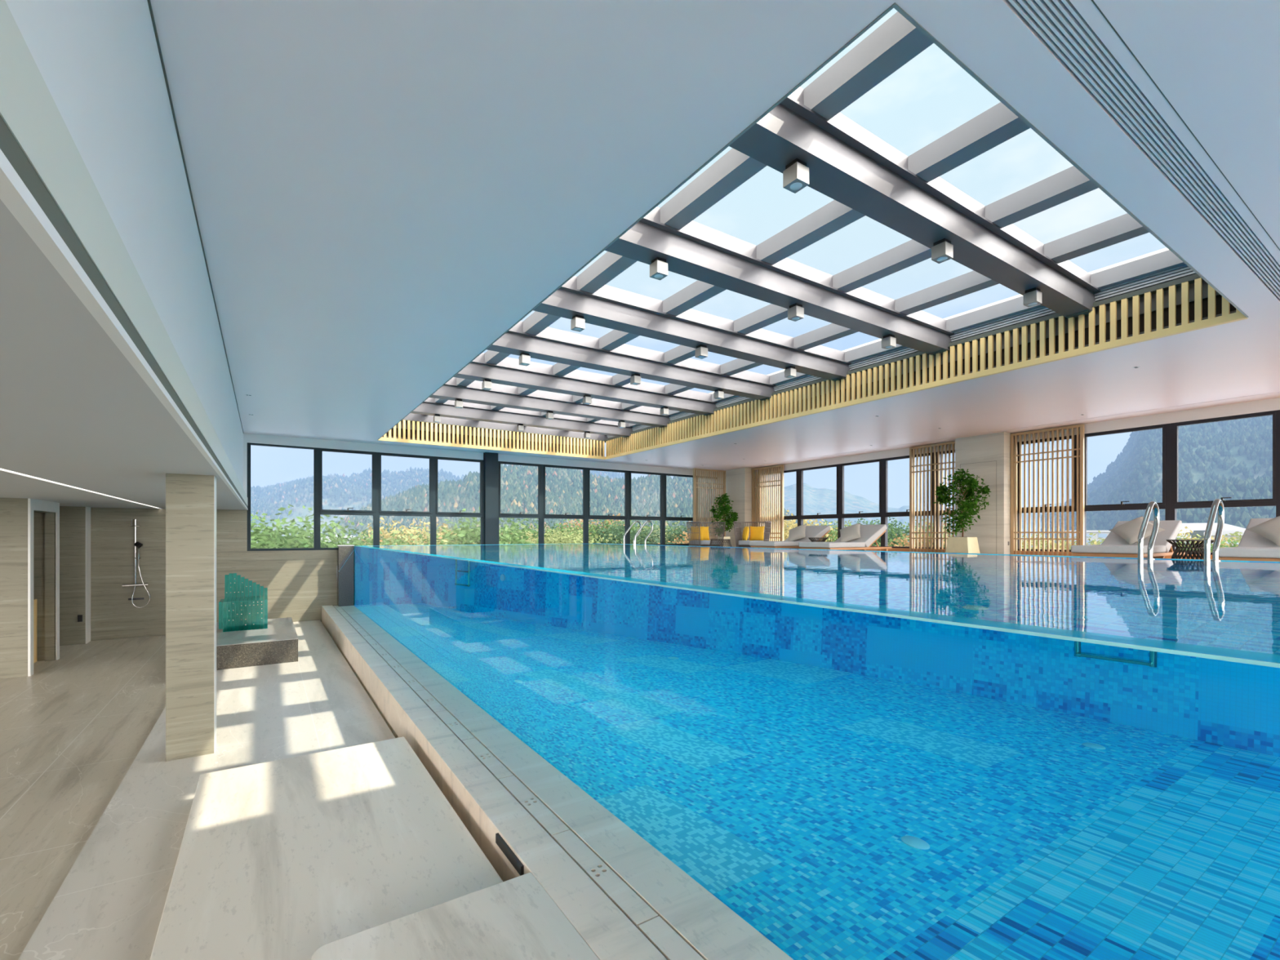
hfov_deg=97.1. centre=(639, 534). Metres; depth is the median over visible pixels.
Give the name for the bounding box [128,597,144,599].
overflow plate
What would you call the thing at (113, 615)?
wall
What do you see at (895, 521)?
tree
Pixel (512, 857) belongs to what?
overflow slot
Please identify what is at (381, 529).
tree
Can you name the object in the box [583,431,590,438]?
spotlight
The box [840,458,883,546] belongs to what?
window
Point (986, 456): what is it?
column
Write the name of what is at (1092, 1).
trim
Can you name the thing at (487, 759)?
gutter cover
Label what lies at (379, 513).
window
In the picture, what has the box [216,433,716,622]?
wall
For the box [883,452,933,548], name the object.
window
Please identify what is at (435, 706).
gutter cover
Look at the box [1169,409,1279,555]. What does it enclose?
window
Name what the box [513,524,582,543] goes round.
tree
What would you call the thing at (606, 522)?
tree
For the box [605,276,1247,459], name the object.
frieze
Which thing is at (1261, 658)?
pool edge
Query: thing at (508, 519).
tree
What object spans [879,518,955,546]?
tree
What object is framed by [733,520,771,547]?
armchair
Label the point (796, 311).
spotlight
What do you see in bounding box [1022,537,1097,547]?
tree
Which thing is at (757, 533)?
throw cushion
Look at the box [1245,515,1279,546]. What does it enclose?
throw pillow
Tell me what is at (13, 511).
wall
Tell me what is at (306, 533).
tree
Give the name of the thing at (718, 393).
recessed light
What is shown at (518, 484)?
forest
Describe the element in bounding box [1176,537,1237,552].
tree
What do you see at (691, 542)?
seat cushion
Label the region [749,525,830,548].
sun lounger
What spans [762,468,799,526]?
window
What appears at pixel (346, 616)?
drain grate
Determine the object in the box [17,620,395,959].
floor
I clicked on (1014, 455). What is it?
lattice screen
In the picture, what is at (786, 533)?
tree
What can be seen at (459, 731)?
gutter cover
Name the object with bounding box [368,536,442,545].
tree
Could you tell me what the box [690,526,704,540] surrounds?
throw cushion
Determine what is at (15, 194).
trim
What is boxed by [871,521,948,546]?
tree
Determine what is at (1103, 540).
tree
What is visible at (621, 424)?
spotlight
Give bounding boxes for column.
[165,473,216,761]
[715,467,751,546]
[955,431,1010,554]
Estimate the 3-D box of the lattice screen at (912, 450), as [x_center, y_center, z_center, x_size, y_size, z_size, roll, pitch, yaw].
[6.093,-0.701,11.682,0.060,2.322,1.070,0,0,-34]
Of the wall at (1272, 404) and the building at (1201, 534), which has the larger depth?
the building at (1201, 534)
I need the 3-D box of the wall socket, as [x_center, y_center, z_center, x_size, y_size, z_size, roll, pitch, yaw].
[-9.117,1.365,9.206,0.055,0.110,0.020,0,0,-34]
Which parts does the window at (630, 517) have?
casement sash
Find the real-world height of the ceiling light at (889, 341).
0.136 m
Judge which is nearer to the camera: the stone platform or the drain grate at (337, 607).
the stone platform
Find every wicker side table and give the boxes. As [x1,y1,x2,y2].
[808,537,827,542]
[1165,539,1213,559]
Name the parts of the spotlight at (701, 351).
mounting plate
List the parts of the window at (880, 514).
casement sash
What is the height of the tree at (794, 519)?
13.680 m
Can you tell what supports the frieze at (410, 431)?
attached to the skylight
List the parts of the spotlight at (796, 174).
mounting plate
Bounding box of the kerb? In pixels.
[321,604,793,959]
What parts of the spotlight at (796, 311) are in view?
mounting plate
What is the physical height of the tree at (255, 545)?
13.749 m
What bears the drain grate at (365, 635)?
on the channel
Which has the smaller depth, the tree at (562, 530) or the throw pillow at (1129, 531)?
the throw pillow at (1129, 531)
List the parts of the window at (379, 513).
casement sash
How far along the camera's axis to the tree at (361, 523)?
31.17 m
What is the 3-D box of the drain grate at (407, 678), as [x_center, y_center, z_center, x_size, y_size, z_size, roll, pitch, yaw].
[-2.195,1.422,5.427,0.093,0.022,0.725,0,0,-34]
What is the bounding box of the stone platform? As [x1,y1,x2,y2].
[149,736,502,959]
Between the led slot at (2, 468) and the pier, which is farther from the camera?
the pier
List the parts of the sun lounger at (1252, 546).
seat mattress, frame, mattress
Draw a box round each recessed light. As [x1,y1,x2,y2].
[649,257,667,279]
[660,406,668,415]
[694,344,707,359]
[713,389,724,399]
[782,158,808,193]
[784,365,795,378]
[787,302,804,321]
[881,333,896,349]
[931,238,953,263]
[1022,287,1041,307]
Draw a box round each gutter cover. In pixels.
[414,689,446,713]
[435,710,475,742]
[462,737,513,781]
[498,775,569,838]
[552,830,657,928]
[638,915,703,959]
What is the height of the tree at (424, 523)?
13.426 m
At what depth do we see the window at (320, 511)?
11.37 m
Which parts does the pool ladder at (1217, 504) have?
handrail, handrail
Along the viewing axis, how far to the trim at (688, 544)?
10.84 m
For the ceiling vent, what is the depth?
2.55 m
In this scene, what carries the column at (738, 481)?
on the floor
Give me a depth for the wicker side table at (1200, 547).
6.25 m
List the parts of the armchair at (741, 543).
seat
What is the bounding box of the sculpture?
[218,573,267,631]
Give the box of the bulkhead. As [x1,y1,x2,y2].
[0,0,248,506]
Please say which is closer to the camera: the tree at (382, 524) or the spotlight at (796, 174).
the spotlight at (796, 174)
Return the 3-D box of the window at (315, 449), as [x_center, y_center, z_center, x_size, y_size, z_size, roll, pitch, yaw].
[-6.866,-0.705,10.877,1.136,2.010,0.100,0,0,-34]
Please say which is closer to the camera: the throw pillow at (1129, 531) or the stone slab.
the stone slab
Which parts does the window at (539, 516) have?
casement sash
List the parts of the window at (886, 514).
casement sash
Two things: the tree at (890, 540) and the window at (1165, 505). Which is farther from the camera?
the tree at (890, 540)
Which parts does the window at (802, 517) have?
casement sash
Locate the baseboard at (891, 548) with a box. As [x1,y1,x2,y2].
[866,547,1212,559]
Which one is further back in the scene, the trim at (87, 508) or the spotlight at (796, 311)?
the trim at (87, 508)
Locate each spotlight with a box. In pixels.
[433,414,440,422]
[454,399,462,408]
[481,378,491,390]
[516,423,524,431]
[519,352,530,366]
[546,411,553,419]
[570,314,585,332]
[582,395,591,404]
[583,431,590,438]
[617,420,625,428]
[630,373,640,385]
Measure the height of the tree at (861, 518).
14.571 m
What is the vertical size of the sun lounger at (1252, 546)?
0.641 m
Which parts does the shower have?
hand shower handle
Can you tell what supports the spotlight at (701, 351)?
attached to the skylight
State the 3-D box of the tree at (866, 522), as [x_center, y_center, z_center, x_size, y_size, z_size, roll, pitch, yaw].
[18.553,5.820,53.828,12.266,14.458,12.505,0,0,-40]
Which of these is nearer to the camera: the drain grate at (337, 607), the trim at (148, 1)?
the trim at (148, 1)
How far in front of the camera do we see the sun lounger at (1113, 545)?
6.88 m
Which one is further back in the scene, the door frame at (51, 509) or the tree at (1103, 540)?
the tree at (1103, 540)
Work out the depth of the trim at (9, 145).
1.00 m
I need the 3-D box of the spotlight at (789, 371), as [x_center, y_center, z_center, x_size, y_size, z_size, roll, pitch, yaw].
[2.068,-2.232,7.779,0.111,0.136,0.113,0,0,-34]
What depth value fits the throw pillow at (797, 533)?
11.17 m
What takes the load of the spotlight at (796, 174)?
attached to the skylight
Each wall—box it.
[0,497,27,679]
[4,0,243,488]
[59,506,85,645]
[90,507,165,640]
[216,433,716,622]
[360,543,595,576]
[755,397,1279,526]
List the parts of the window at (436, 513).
casement sash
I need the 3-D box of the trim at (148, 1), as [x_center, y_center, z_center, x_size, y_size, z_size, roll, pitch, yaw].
[-2.438,-1.874,3.057,0.014,0.010,17.790,0,0,-34]
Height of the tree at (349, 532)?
12.482 m
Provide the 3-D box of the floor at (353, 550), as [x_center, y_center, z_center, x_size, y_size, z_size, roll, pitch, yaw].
[-3.449,0.900,12.985,5.650,1.200,0.140,0,0,-34]
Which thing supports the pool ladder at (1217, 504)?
attached to the pool edge
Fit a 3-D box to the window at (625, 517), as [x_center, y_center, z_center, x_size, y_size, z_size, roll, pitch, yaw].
[-0.850,-0.705,14.829,1.260,2.010,0.155,0,0,-34]
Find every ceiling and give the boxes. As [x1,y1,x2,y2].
[0,199,245,510]
[150,0,1279,470]
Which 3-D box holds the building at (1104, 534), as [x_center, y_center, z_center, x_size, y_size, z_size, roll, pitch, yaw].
[118.354,1.674,148.635,12.800,5.500,8.800,0,0,24]
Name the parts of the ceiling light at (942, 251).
mounting plate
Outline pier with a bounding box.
[337,545,354,606]
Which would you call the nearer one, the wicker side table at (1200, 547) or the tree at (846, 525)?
the wicker side table at (1200, 547)
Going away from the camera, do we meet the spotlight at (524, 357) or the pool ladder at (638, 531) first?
the spotlight at (524, 357)
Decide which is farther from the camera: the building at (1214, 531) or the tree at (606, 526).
the building at (1214, 531)
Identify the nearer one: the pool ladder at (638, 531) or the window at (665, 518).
the pool ladder at (638, 531)
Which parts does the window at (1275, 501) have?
casement sash, handle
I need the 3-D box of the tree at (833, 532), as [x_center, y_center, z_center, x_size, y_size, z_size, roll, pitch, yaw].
[15.334,5.465,46.901,7.356,13.522,8.212,0,0,-30]
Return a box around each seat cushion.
[689,540,720,544]
[737,540,763,545]
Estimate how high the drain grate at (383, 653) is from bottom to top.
0.022 m
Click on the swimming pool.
(849, 784)
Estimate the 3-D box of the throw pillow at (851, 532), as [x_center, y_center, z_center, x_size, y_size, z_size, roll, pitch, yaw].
[3.758,-0.020,10.117,0.469,0.394,0.285,0,0,38]
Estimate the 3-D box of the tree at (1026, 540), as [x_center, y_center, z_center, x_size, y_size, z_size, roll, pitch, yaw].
[23.381,6.033,34.767,8.388,12.109,6.983,0,0,1]
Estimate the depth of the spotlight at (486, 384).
8.39 m
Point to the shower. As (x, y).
(138, 544)
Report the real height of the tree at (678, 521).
14.231 m
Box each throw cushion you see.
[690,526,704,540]
[702,526,709,540]
[742,525,749,540]
[749,525,764,540]
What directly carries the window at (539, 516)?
in the wall at (298, 583)
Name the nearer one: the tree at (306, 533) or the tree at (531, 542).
the tree at (306, 533)
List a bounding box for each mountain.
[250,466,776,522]
[250,471,622,542]
[769,483,1065,547]
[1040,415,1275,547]
[1041,415,1273,533]
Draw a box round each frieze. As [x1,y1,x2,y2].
[377,419,605,459]
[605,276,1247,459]
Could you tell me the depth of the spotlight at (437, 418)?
10.85 m
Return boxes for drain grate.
[333,605,342,609]
[337,609,346,614]
[342,613,352,620]
[346,619,359,626]
[352,625,365,633]
[359,631,373,640]
[366,640,382,650]
[375,648,394,662]
[386,659,408,674]
[398,673,425,692]
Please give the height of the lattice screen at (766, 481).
2.322 m
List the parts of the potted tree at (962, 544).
planter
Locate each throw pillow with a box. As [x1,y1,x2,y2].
[787,524,806,541]
[840,522,860,542]
[1108,515,1164,545]
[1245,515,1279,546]
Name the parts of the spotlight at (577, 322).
mounting plate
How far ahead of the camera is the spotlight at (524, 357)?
7.17 m
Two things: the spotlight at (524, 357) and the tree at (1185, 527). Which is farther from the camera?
the tree at (1185, 527)
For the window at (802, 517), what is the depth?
14.19 m
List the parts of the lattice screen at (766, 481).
rail, rail, rail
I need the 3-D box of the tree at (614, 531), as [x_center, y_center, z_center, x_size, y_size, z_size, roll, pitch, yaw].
[0.555,5.783,51.078,12.505,14.458,12.266,0,0,27]
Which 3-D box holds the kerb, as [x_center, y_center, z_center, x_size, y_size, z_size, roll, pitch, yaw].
[-1.159,1.600,3.910,0.537,0.380,17.800,0,0,-34]
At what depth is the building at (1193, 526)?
118.87 m
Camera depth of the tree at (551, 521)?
65.26 m
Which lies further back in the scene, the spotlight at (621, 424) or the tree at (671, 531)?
the tree at (671, 531)
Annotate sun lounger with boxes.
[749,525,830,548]
[799,524,891,551]
[1071,520,1185,559]
[1218,518,1279,561]
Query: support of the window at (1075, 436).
in the wall at (1272, 404)
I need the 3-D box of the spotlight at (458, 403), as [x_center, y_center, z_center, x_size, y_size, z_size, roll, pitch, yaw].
[-3.097,-2.232,9.660,0.111,0.136,0.113,0,0,-34]
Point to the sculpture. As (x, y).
(225, 611)
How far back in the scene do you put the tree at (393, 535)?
33.07 m
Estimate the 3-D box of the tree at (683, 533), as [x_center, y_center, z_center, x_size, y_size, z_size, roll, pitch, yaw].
[4.194,5.867,44.218,10.939,13.229,8.460,0,0,-8]
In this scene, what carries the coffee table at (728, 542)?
on the floor
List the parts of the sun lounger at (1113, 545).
seat mattress, frame, frame, mattress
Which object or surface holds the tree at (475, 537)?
on the ground
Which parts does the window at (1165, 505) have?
casement sash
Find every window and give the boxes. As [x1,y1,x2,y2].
[247,442,317,550]
[317,448,376,549]
[376,452,433,545]
[433,456,484,545]
[497,461,542,544]
[542,464,586,543]
[586,467,628,544]
[628,471,663,545]
[663,473,693,545]
[696,475,716,525]
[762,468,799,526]
[799,463,839,538]
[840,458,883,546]
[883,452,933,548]
[936,449,955,549]
[1017,434,1079,551]
[1084,423,1169,551]
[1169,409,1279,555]
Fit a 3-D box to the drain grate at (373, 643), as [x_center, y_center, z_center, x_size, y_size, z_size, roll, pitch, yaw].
[-3.408,1.422,7.259,0.093,0.022,0.725,0,0,-34]
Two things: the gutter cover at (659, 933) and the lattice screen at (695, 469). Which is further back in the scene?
the lattice screen at (695, 469)
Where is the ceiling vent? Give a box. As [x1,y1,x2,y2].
[1008,0,1279,298]
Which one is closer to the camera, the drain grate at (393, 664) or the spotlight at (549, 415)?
the drain grate at (393, 664)
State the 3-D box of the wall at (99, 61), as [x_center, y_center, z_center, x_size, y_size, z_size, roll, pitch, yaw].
[-2.492,-1.198,3.033,0.115,1.365,17.810,0,0,-34]
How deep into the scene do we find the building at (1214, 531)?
87.78 m
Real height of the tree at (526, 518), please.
14.807 m
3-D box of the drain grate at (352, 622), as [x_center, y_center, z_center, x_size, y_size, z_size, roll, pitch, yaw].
[-4.622,1.422,9.091,0.093,0.022,0.725,0,0,-34]
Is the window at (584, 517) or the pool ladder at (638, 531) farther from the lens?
the window at (584, 517)
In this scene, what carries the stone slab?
on the stone platform
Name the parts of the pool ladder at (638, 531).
handrail, handrail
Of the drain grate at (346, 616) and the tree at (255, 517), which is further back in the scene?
the tree at (255, 517)
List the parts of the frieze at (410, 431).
rail, rail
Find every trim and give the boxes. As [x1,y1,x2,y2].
[0,115,247,507]
[0,148,248,510]
[85,506,90,644]
[146,0,243,431]
[247,544,688,551]
[377,2,1248,439]
[1091,0,1279,250]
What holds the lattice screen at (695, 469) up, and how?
on the floor
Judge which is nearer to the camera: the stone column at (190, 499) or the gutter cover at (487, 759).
the gutter cover at (487, 759)
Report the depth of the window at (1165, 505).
8.96 m
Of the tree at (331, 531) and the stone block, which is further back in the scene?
the tree at (331, 531)
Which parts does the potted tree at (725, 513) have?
planter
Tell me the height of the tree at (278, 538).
13.140 m
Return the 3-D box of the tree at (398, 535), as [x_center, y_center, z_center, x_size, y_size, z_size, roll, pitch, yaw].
[-10.388,5.527,30.529,7.689,11.100,6.401,0,0,43]
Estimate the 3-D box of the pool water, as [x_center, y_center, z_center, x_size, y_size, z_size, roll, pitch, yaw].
[0.395,0.841,7.134,5.359,1.217,13.656,0,0,-34]
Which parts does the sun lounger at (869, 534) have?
seat mattress, frame, mattress, frame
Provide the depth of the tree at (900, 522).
49.77 m
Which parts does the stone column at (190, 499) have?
corner trim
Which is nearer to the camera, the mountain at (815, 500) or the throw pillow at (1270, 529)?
the throw pillow at (1270, 529)
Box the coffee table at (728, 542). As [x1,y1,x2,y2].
[709,538,732,546]
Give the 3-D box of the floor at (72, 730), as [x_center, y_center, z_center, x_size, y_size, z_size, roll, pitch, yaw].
[-5.607,1.840,1.204,6.380,0.100,18.200,0,0,-34]
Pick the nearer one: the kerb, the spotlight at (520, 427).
the kerb
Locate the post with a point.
(491, 460)
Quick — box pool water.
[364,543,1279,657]
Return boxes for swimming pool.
[354,546,1279,959]
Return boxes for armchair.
[686,521,725,546]
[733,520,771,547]
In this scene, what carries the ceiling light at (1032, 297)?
attached to the skylight
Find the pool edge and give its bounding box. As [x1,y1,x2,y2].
[595,543,1279,662]
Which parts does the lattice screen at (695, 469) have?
rail, rail, rail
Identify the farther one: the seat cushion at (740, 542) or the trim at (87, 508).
the seat cushion at (740, 542)
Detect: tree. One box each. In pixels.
[250,503,368,548]
[250,511,323,547]
[250,518,359,548]
[265,531,348,546]
[266,514,404,605]
[310,528,381,547]
[323,520,373,546]
[343,506,537,546]
[346,524,425,544]
[360,516,425,545]
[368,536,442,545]
[380,526,441,545]
[383,518,457,545]
[386,524,472,545]
[391,533,475,545]
[436,528,537,544]
[472,517,530,544]
[506,518,548,542]
[509,528,546,544]
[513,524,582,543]
[517,519,643,544]
[532,529,622,543]
[544,520,591,534]
[558,513,638,533]
[577,515,635,543]
[578,519,634,543]
[594,520,688,544]
[598,515,647,542]
[610,520,689,543]
[631,522,715,544]
[632,520,676,542]
[657,524,715,543]
[709,493,738,546]
[769,509,833,542]
[775,519,837,542]
[775,520,852,542]
[819,520,851,542]
[829,517,879,538]
[829,519,880,545]
[836,516,941,545]
[870,516,933,546]
[871,519,908,546]
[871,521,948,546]
[872,519,948,546]
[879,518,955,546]
[933,468,991,553]
[1022,533,1102,549]
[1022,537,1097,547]
[1022,539,1096,549]
[1026,540,1087,549]
[1031,530,1104,549]
[1176,526,1239,551]
[1176,528,1243,550]
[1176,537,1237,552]
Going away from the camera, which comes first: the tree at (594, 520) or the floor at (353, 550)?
the floor at (353, 550)
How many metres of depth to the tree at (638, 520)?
61.35 m
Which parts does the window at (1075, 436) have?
casement sash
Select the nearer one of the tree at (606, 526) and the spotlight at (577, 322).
the spotlight at (577, 322)
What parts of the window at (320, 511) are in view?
casement sash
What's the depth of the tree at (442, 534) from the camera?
44.10 m
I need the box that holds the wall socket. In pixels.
[77,614,82,622]
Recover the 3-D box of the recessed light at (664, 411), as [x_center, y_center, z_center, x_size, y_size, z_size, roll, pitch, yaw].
[0.441,-2.232,10.236,0.111,0.136,0.113,0,0,-34]
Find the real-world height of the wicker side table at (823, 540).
0.404 m
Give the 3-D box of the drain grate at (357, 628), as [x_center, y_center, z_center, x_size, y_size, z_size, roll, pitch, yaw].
[-4.217,1.422,8.480,0.093,0.022,0.725,0,0,-34]
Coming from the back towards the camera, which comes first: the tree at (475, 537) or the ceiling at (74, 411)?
the tree at (475, 537)
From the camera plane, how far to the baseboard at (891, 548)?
10.35 m
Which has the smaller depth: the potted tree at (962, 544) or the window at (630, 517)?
the potted tree at (962, 544)
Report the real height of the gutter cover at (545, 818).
0.022 m
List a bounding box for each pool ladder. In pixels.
[622,520,653,545]
[1137,498,1224,561]
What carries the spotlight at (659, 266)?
attached to the skylight
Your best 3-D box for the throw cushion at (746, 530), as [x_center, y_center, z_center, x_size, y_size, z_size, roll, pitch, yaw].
[2.646,-0.025,14.147,0.146,0.376,0.380,0,0,0]
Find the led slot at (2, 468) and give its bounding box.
[2,468,143,504]
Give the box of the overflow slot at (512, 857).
[495,832,524,875]
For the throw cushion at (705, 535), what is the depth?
14.72 m
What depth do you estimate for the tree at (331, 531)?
28.60 m
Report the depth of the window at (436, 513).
12.65 m
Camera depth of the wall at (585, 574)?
12.95 m
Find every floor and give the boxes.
[0,635,165,959]
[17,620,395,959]
[353,550,354,605]
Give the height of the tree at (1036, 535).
12.109 m
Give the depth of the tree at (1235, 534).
42.62 m
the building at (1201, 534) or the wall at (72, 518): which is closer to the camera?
the wall at (72, 518)
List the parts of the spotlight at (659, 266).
mounting plate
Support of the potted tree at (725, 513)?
on the floor
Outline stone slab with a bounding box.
[311,872,599,959]
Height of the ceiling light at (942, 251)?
0.136 m
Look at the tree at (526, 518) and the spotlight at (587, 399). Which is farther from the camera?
the tree at (526, 518)
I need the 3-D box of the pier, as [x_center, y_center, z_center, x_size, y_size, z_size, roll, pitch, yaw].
[-5.872,0.816,11.274,0.274,1.188,0.316,0,0,-34]
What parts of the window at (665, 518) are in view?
casement sash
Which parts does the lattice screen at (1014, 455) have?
rail, rail, rail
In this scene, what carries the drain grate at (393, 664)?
on the channel
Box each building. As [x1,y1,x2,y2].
[1059,530,1110,545]
[1176,523,1245,543]
[1186,532,1244,547]
[1193,529,1244,532]
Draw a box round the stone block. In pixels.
[216,617,297,670]
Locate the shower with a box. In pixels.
[121,519,150,608]
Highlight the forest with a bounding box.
[322,463,810,541]
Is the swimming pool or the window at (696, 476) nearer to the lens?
the swimming pool
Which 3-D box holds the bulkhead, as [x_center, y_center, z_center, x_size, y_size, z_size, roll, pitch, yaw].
[-2.417,-0.603,3.095,0.059,0.152,17.830,0,0,-34]
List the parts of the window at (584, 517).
casement sash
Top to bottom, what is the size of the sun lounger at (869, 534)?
0.641 m
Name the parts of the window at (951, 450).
casement sash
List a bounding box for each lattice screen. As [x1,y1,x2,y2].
[693,467,725,538]
[751,464,783,541]
[909,441,955,552]
[1010,424,1084,555]
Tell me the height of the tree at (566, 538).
12.198 m
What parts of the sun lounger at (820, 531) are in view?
frame, seat mattress, mattress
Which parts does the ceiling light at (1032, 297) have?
mounting plate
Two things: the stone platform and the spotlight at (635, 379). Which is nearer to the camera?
the stone platform
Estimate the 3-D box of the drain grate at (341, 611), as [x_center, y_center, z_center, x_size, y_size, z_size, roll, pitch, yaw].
[-5.431,1.422,10.313,0.093,0.022,0.725,0,0,-34]
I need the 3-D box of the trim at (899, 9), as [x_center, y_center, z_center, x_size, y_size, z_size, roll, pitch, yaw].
[0.020,-1.928,8.060,5.226,0.104,11.082,0,0,-34]
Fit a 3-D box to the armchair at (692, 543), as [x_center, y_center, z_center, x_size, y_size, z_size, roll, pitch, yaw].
[1.667,0.069,14.598,0.804,0.782,0.744,0,0,-27]
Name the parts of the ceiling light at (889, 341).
mounting plate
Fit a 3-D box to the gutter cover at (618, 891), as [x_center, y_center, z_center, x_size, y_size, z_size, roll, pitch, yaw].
[-0.172,1.422,2.373,0.093,0.022,0.725,0,0,-34]
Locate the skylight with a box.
[403,11,1203,442]
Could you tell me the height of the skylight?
0.770 m
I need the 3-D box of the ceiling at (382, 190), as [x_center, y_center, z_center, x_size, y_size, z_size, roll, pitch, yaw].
[2.586,-1.907,6.396,12.065,0.055,17.810,0,0,-34]
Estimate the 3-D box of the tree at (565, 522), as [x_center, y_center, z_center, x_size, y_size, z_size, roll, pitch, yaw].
[-4.407,5.050,71.454,13.738,15.402,10.433,0,0,26]
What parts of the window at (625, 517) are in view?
casement sash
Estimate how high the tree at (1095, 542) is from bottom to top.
11.726 m
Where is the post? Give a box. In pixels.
[483,452,497,544]
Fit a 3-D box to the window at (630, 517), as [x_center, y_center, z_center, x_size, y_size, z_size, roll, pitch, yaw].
[0.163,-0.705,15.500,1.170,2.010,0.155,0,0,-34]
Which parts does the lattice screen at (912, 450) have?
rail, rail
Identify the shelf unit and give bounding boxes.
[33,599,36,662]
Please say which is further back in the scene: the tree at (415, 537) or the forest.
the forest
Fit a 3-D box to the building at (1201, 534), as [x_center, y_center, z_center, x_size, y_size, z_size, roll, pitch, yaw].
[91.266,2.256,85.414,10.800,5.200,8.800,0,0,32]

